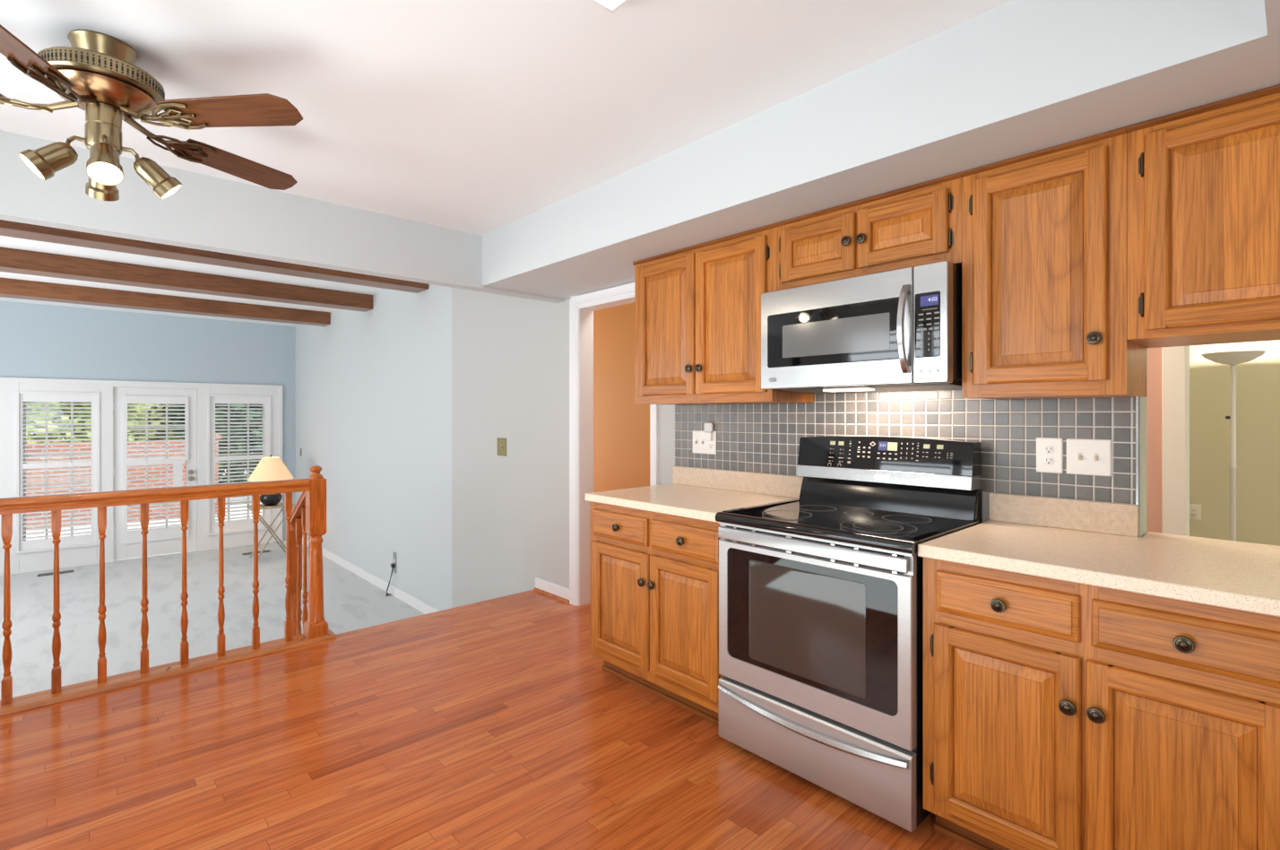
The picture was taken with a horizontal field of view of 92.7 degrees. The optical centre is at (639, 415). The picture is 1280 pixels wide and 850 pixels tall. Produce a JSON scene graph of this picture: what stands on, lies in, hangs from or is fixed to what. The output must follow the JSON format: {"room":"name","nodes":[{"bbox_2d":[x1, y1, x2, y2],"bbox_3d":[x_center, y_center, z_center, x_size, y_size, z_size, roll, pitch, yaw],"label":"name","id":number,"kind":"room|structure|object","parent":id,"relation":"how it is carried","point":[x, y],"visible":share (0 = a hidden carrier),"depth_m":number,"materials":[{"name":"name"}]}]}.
{"room":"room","nodes":[
{"label":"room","id":0,"kind":"room"},
{"bbox_2d":[0,300,295,540],"bbox_3d":[-6.978,0.267,7.542,5.350,3.180,0.150,0,0,-43],"label":"wall","id":1,"kind":"structure","parent":0,"point":[38,341],"depth_m":7.97,"materials":[{"name":"blue paint"}]},
{"bbox_2d":[19,393,96,550],"bbox_3d":[-7.067,0.670,7.437,0.678,1.845,0.144,0,0,-43],"label":"window","id":2,"kind":"structure","parent":1,"relation":"in","point":[73,540],"depth_m":7.39,"materials":[{"name":"white paint"}]},
{"bbox_2d":[0,377,282,575],"bbox_3d":[-6.494,0.710,7.957,3.226,2.295,0.195,0,0,-43],"label":"trim","id":3,"kind":"structure","parent":1,"relation":"attached to","point":[37,559],"depth_m":7.65,"materials":[{"name":"white paint"}]},
{"bbox_2d":[112,387,197,560],"bbox_3d":[-6.351,0.744,8.027,0.870,2.202,0.106,0,0,-43],"label":"door","id":4,"kind":"structure","parent":1,"relation":"in","point":[168,540],"depth_m":8.01,"materials":[{"name":"white paint"}]},
{"bbox_2d":[210,396,268,533],"bbox_3d":[-5.700,0.685,8.696,0.705,1.885,0.144,0,0,-43],"label":"window","id":5,"kind":"structure","parent":1,"relation":"in","point":[239,523],"depth_m":8.64,"materials":[{"name":"white paint"}]},
{"bbox_2d":[0,235,388,326],"bbox_3d":[-4.751,-1.353,5.120,5.346,0.060,6.730,0,0,-43],"label":"ceiling","id":6,"kind":"structure","parent":0,"point":[9,242],"depth_m":5.94,"materials":[{"name":"white paint"}]},
{"bbox_2d":[0,276,330,326],"bbox_3d":[-5.896,-1.245,6.254,4.998,0.155,0.250,0,0,-43],"label":"ceiling beam","id":7,"kind":"structure","parent":6,"relation":"attached to","point":[9,288],"depth_m":6.65,"materials":[{"name":"brown wood"}]},
{"bbox_2d":[0,246,372,311],"bbox_3d":[-4.853,-1.245,5.122,4.998,0.155,0.250,0,0,-43],"label":"ceiling beam","id":8,"kind":"structure","parent":6,"relation":"attached to","point":[12,260],"depth_m":5.54,"materials":[{"name":"brown wood"}]},
{"bbox_2d":[0,219,428,293],"bbox_3d":[-3.878,-1.245,4.062,4.998,0.155,0.250,0,0,-43],"label":"ceiling beam","id":9,"kind":"structure","parent":6,"relation":"attached to","point":[7,228],"depth_m":4.51,"materials":[{"name":"brown wood"}]},
{"bbox_2d":[0,540,424,700],"bbox_3d":[-4.845,1.887,5.224,5.350,0.060,6.450,0,0,-43],"label":"floor","id":10,"kind":"structure","parent":0,"point":[351,602],"depth_m":5.84,"materials":[{"name":"white carpet"}]},
{"bbox_2d":[36,569,73,576],"bbox_3d":[-6.846,1.854,7.161,0.310,0.006,0.130,0,0,-43],"label":"floor vent","id":11,"kind":"object","parent":10,"relation":"in","point":[65,571],"visible":0.8,"depth_m":7.14,"materials":[{"name":"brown metal"}]},
{"bbox_2d":[242,549,270,554],"bbox_3d":[-5.166,1.854,8.238,0.320,0.006,0.120,0,0,-43],"label":"floor vent","id":12,"kind":"object","parent":10,"relation":"in","point":[267,550],"visible":0.66,"depth_m":8.21,"materials":[{"name":"brown metal"}]},
{"bbox_2d":[246,501,294,558],"bbox_3d":[-4.809,1.517,7.969,0.480,0.689,0.380,0,0,-43],"label":"tray table","id":13,"kind":"object","parent":10,"relation":"on","point":[281,504],"visible":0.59,"depth_m":7.91,"materials":[{"name":"beige metal"}]},
{"bbox_2d":[247,454,294,505],"bbox_3d":[-4.809,0.843,7.969,0.524,0.656,0.524,0,0,-43],"label":"table lamp","id":14,"kind":"object","parent":13,"relation":"on","point":[268,469],"visible":0.84,"depth_m":7.85,"materials":[{"name":"beige fabric"}]},
{"bbox_2d":[246,501,294,509],"bbox_3d":[-4.809,1.183,7.969,0.480,0.022,0.380,0,0,-43],"label":"tray","id":15,"kind":"object","parent":13,"relation":"on","point":[281,504],"depth_m":7.86,"materials":[{"name":"beige metal"}]},
{"bbox_2d":[290,491,310,635],"bbox_3d":[-2.100,1.115,3.813,0.104,1.485,0.528,0,0,-43],"label":"stair handrail","id":16,"kind":"object","parent":10,"relation":"on","point":[298,521],"visible":0.49,"depth_m":3.86,"materials":[{"name":"orange wood"}]},
{"bbox_2d":[0,129,564,302],"bbox_3d":[-2.131,-1.063,2.891,4.281,0.520,0.100,0,0,-43],"label":"wall header","id":17,"kind":"structure","parent":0,"point":[206,212],"depth_m":3.00,"materials":[{"name":"white paint"}]},
{"bbox_2d":[0,589,973,849],"bbox_3d":[-1.194,1.337,2.809,5.550,0.060,8.250,0,0,-43],"label":"floor","id":18,"kind":"structure","parent":0,"point":[495,723],"depth_m":2.30,"materials":[{"name":"red wood"}]},
{"bbox_2d":[0,465,336,715],"bbox_3d":[-2.878,0.816,2.665,2.855,1.042,0.156,0,0,-43],"label":"stair railing","id":19,"kind":"object","parent":18,"relation":"on","point":[315,628],"visible":1,"depth_m":3.09,"materials":[{"name":"brown wood"}]},
{"bbox_2d":[589,501,723,726],"bbox_3d":[0.256,0.869,2.966,0.664,0.874,0.864,0,0,-43],"label":"base cabinet","id":20,"kind":"object","parent":18,"relation":"on","point":[654,575],"visible":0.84,"depth_m":2.72,"materials":[{"name":"brown wood"}]},
{"bbox_2d":[585,465,803,522],"bbox_3d":[0.261,0.361,2.975,0.646,0.140,0.880,0,0,-43],"label":"countertop","id":21,"kind":"structure","parent":20,"relation":"on","point":[696,493],"depth_m":2.98,"materials":[{"name":"beige stone"}]},
{"bbox_2d":[715,435,982,831],"bbox_3d":[0.800,0.698,2.346,0.655,1.217,0.777,0,0,-43],"label":"stove","id":22,"kind":"object","parent":18,"relation":"on","point":[821,591],"visible":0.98,"depth_m":2.14,"materials":[{"name":"silver metal"}]},
{"bbox_2d":[715,499,978,553],"bbox_3d":[0.768,0.402,2.316,0.562,0.037,0.777,0,0,-43],"label":"cooktop","id":23,"kind":"object","parent":22,"relation":"in","point":[886,529],"depth_m":2.23,"materials":[{"name":"grey glass"}]},
{"bbox_2d":[923,556,1279,849],"bbox_3d":[1.485,0.869,1.631,0.664,0.874,1.188,0,0,-43],"label":"base cabinet","id":24,"kind":"object","parent":18,"relation":"on","point":[1059,714],"visible":0.99,"depth_m":1.55,"materials":[{"name":"brown wood"}]},
{"bbox_2d":[917,492,1279,616],"bbox_3d":[1.591,0.361,1.630,0.781,0.140,1.344,0,0,-43],"label":"countertop","id":25,"kind":"structure","parent":24,"relation":"on","point":[1095,543],"depth_m":1.75,"materials":[{"name":"beige stone"}]},
{"bbox_2d":[0,0,1012,235],"bbox_3d":[-0.515,-1.168,1.136,4.281,0.060,4.870,0,0,-43],"label":"ceiling","id":26,"kind":"structure","parent":0,"point":[475,116],"depth_m":2.05,"materials":[{"name":"white paint"}]},
{"bbox_2d":[0,24,302,201],"bbox_3d":[-1.538,-0.909,1.783,0.745,0.458,1.207,0,0,41],"label":"ceiling fan","id":27,"kind":"object","parent":26,"relation":"hanging from","point":[98,75],"visible":1,"depth_m":1.83,"materials":[{"name":"gold metal"}]},
{"bbox_2d":[590,0,629,13],"bbox_3d":[-0.311,-1.108,1.051,1.206,0.060,0.608,0,0,-43],"label":"ceiling light","id":28,"kind":"object","parent":26,"relation":"attached to","point":[611,5],"visible":1,"depth_m":1.63,"materials":[{"name":"white paint"}]},
{"bbox_2d":[596,0,622,8],"bbox_3d":[-0.311,-1.099,1.052,1.168,0.041,0.570,0,0,-43],"label":"diffuser","id":29,"kind":"object","parent":28,"relation":"attached to","point":[605,4],"depth_m":1.61,"materials":[{"name":"white plastic"}]},
{"bbox_2d":[593,302,649,492],"bbox_3d":[-0.086,0.107,5.630,0.100,2.520,5.600,0,0,-43],"label":"wall","id":30,"kind":"structure","parent":0,"point":[621,427],"depth_m":5.68,"materials":[{"name":"brown paint"}]},
{"bbox_2d":[295,284,1146,610],"bbox_3d":[-1.175,0.267,5.001,0.246,3.180,11.450,0,0,-43],"label":"wall","id":31,"kind":"structure","parent":0,"point":[374,386],"depth_m":5.40,"materials":[{"name":"white paint"}]},
{"bbox_2d":[302,536,439,614],"bbox_3d":[-3.391,1.807,7.215,0.014,0.100,5.190,0,0,-43],"label":"baseboard","id":32,"kind":"structure","parent":31,"relation":"attached to","point":[421,606],"depth_m":6.53,"materials":[{"name":"white paint"}]},
{"bbox_2d":[385,562,395,596],"bbox_3d":[-2.558,1.689,6.264,0.127,0.333,0.043,0,0,21],"label":"power cord","id":33,"kind":"object","parent":31,"relation":"attached to","point":[393,565],"visible":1,"depth_m":6.25,"materials":[{"name":"black plastic"}]},
{"bbox_2d":[393,551,396,572],"bbox_3d":[-2.499,1.508,6.251,0.008,0.207,0.048,0,0,-43],"label":"outlet plate","id":34,"kind":"object","parent":31,"relation":"attached to","point":[394,553],"visible":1,"depth_m":6.25,"materials":[{"name":"grey plastic"}]},
{"bbox_2d":[497,437,506,456],"bbox_3d":[-1.096,0.252,4.841,0.116,0.140,0.020,0,0,41],"label":"switch plate","id":35,"kind":"object","parent":31,"relation":"attached to","point":[501,442],"visible":1,"depth_m":4.83,"materials":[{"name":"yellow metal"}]},
{"bbox_2d":[533,577,569,603],"bbox_3d":[-0.632,1.260,4.404,0.026,0.095,0.435,0,0,-43],"label":"baseboard","id":36,"kind":"structure","parent":31,"relation":"attached to","point":[550,589],"depth_m":4.39,"materials":[{"name":"white paint"}]},
{"bbox_2d":[569,282,658,605],"bbox_3d":[-0.140,0.244,3.962,0.139,2.127,0.865,0,0,-43],"label":"trim","id":37,"kind":"structure","parent":31,"relation":"attached to","point":[582,307],"depth_m":4.19,"materials":[{"name":"white paint"}]},
{"bbox_2d":[632,224,813,405],"bbox_3d":[0.380,-0.438,3.044,0.378,0.759,0.882,0,0,-43],"label":"upper cabinet","id":38,"kind":"object","parent":31,"relation":"attached to","point":[697,307],"visible":0.87,"depth_m":2.89,"materials":[{"name":"brown wood"}]},
{"bbox_2d":[770,172,961,291],"bbox_3d":[0.937,-0.667,2.438,0.378,0.302,0.763,0,0,-43],"label":"upper cabinet","id":39,"kind":"object","parent":31,"relation":"attached to","point":[918,224],"visible":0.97,"depth_m":2.28,"materials":[{"name":"brown wood"}]},
{"bbox_2d":[761,259,961,394],"bbox_3d":[0.892,-0.302,2.397,0.476,0.414,0.746,0,0,-43],"label":"microwave","id":40,"kind":"object","parent":39,"relation":"attached to","point":[897,330],"visible":1,"depth_m":2.21,"materials":[{"name":"silver metal"}]},
{"bbox_2d":[674,389,1139,504],"bbox_3d":[0.911,0.089,2.738,0.010,0.404,2.080,0,0,-43],"label":"tile backsplash","id":41,"kind":"structure","parent":31,"relation":"attached to","point":[751,437],"depth_m":2.39,"materials":[{"name":"grey tile"}]},
{"bbox_2d":[692,430,716,454],"bbox_3d":[0.350,0.148,3.330,0.020,0.126,0.169,0,0,-43],"label":"switch plate","id":42,"kind":"object","parent":41,"relation":"attached to","point":[700,445],"visible":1,"depth_m":3.33,"materials":[{"name":"white plastic"}]},
{"bbox_2d":[704,422,713,441],"bbox_3d":[0.374,0.088,3.293,0.018,0.098,0.058,0,0,-43],"label":"night light","id":43,"kind":"object","parent":42,"relation":"attached to","point":[708,426],"visible":1,"depth_m":3.28,"materials":[{"name":"white plastic"}]},
{"bbox_2d":[1036,437,1063,473],"bbox_3d":[1.444,0.142,2.150,0.008,0.123,0.080,0,0,-43],"label":"outlet plate","id":44,"kind":"object","parent":41,"relation":"attached to","point":[1049,450],"visible":1,"depth_m":2.15,"materials":[{"name":"white plastic"}]},
{"bbox_2d":[1043,456,1054,465],"bbox_3d":[1.443,0.161,2.148,0.002,0.033,0.033,0,0,-43],"label":"receptacle","id":45,"kind":"object","parent":44,"relation":"attached to","point":[1047,460],"depth_m":2.15,"materials":[{"name":"white plastic"}]},
{"bbox_2d":[1043,444,1054,454],"bbox_3d":[1.443,0.122,2.148,0.002,0.033,0.033,0,0,-43],"label":"receptacle","id":46,"kind":"object","parent":44,"relation":"attached to","point":[1048,449],"depth_m":2.15,"materials":[{"name":"white plastic"}]},
{"bbox_2d":[1066,438,1111,475],"bbox_3d":[1.517,0.142,2.062,0.020,0.122,0.125,0,0,-43],"label":"switch plate","id":47,"kind":"object","parent":41,"relation":"attached to","point":[1084,456],"visible":1,"depth_m":2.06,"materials":[{"name":"white plastic"}]},
{"bbox_2d":[960,126,1147,398],"bbox_3d":[1.345,-0.438,1.995,0.378,0.759,0.439,0,0,-43],"label":"upper cabinet","id":48,"kind":"object","parent":31,"relation":"attached to","point":[1044,232],"visible":0.98,"depth_m":1.86,"materials":[{"name":"brown wood"}]},
{"bbox_2d":[1140,397,1146,536],"bbox_3d":[1.664,0.100,2.014,0.114,0.586,0.002,0,0,-43],"label":"trim","id":49,"kind":"structure","parent":31,"relation":"attached to","point":[1143,400],"depth_m":2.01,"materials":[{"name":"white paint"}]},
{"bbox_2d":[1126,84,1279,347],"bbox_3d":[1.798,-0.516,1.503,0.378,0.603,0.896,0,0,-43],"label":"upper cabinet","id":50,"kind":"object","parent":31,"relation":"attached to","point":[1204,181],"visible":1,"depth_m":1.61,"materials":[{"name":"brown wood"}]},
{"bbox_2d":[482,0,1279,298],"bbox_3d":[0.151,-0.979,2.110,1.981,0.319,4.140,0,0,-43],"label":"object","id":51,"kind":"structure","parent":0,"point":[1016,78],"depth_m":1.90,"materials":[{"name":"white paint"}]},
{"bbox_2d":[1146,347,1161,533],"bbox_3d":[2.956,0.107,2.178,0.100,2.520,3.600,0,0,-43],"label":"wall","id":52,"kind":"structure","parent":0,"point":[1154,399],"depth_m":2.77,"materials":[{"name":"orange paint"}]},
{"bbox_2d":[1161,345,1189,536],"bbox_3d":[2.799,0.227,2.349,0.140,2.160,1.185,0,0,-43],"label":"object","id":53,"kind":"structure","parent":52,"relation":"attached to","point":[1175,360],"depth_m":2.71,"materials":[{"name":"white paint"}]},
{"bbox_2d":[1189,339,1279,545],"bbox_3d":[3.675,0.107,2.908,4.054,2.520,3.700,0,0,-43],"label":"wall","id":54,"kind":"structure","parent":0,"point":[1258,380],"depth_m":4.71,"materials":[{"name":"beige paint"}]},
{"bbox_2d":[1189,503,1201,519],"bbox_3d":[4.456,0.777,4.898,0.008,0.120,0.080,0,0,-43],"label":"outlet plate","id":55,"kind":"object","parent":54,"relation":"attached to","point":[1193,508],"visible":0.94,"depth_m":4.89,"materials":[{"name":"white paint"}]},
{"bbox_3d":[3.819,1.337,2.973,4.354,0.060,3.600,0,0,-43],"label":"floor","id":56,"kind":"structure","parent":0,"visible":0},
{"bbox_2d":[1191,350,1265,540],"bbox_3d":[4.350,0.430,4.534,0.678,1.753,0.443,0,0,-43],"label":"floor lamp","id":57,"kind":"object","parent":56,"relation":"on","point":[1232,358],"depth_m":4.36,"materials":[{"name":"white metal"}]},
{"label":"outside","id":58,"kind":"structure","parent":0,"visible":0},
{"bbox_2d":[25,469,262,559],"bbox_3d":[-12.311,1.932,13.370,24.000,0.090,15.650,0,0,-43],"label":"patio","id":59,"kind":"structure","parent":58,"point":[158,521],"depth_m":10.57,"materials":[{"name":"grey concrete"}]},
{"bbox_2d":[25,387,155,442],"bbox_3d":[-12.254,-0.114,12.348,3.868,4.692,3.898,0,0,-43],"label":"tree","id":60,"kind":"object","parent":59,"relation":"on","point":[27,405],"visible":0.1,"depth_m":12.10,"materials":[{"name":"green plant"}]},
{"bbox_2d":[25,441,186,528],"bbox_3d":[-11.255,1.177,8.939,7.550,1.420,0.200,0,0,-43],"label":"wall","id":61,"kind":"structure","parent":59,"relation":"on","point":[168,442],"depth_m":10.44,"materials":[{"name":"red brick"}]},
{"bbox_2d":[54,397,220,456],"bbox_3d":[-13.793,-0.172,17.424,4.775,5.022,4.818,0,0,-43],"label":"tree","id":62,"kind":"object","parent":59,"relation":"on","point":[131,411],"visible":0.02,"depth_m":16.25,"materials":[{"name":"green plant"}]},
{"bbox_2d":[167,403,262,483],"bbox_3d":[-9.374,-0.080,14.977,3.584,4.722,3.629,0,0,-43],"label":"tree","id":63,"kind":"object","parent":59,"relation":"on","point":[168,411],"visible":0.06,"depth_m":13.98,"materials":[{"name":"green plant"}]},
{"bbox_2d":[215,433,221,514],"bbox_3d":[-8.317,1.132,11.645,0.500,1.510,0.520,0,0,-43],"label":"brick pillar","id":64,"kind":"structure","parent":59,"relation":"on","point":[216,435],"depth_m":11.60,"materials":[{"name":"red brick"}]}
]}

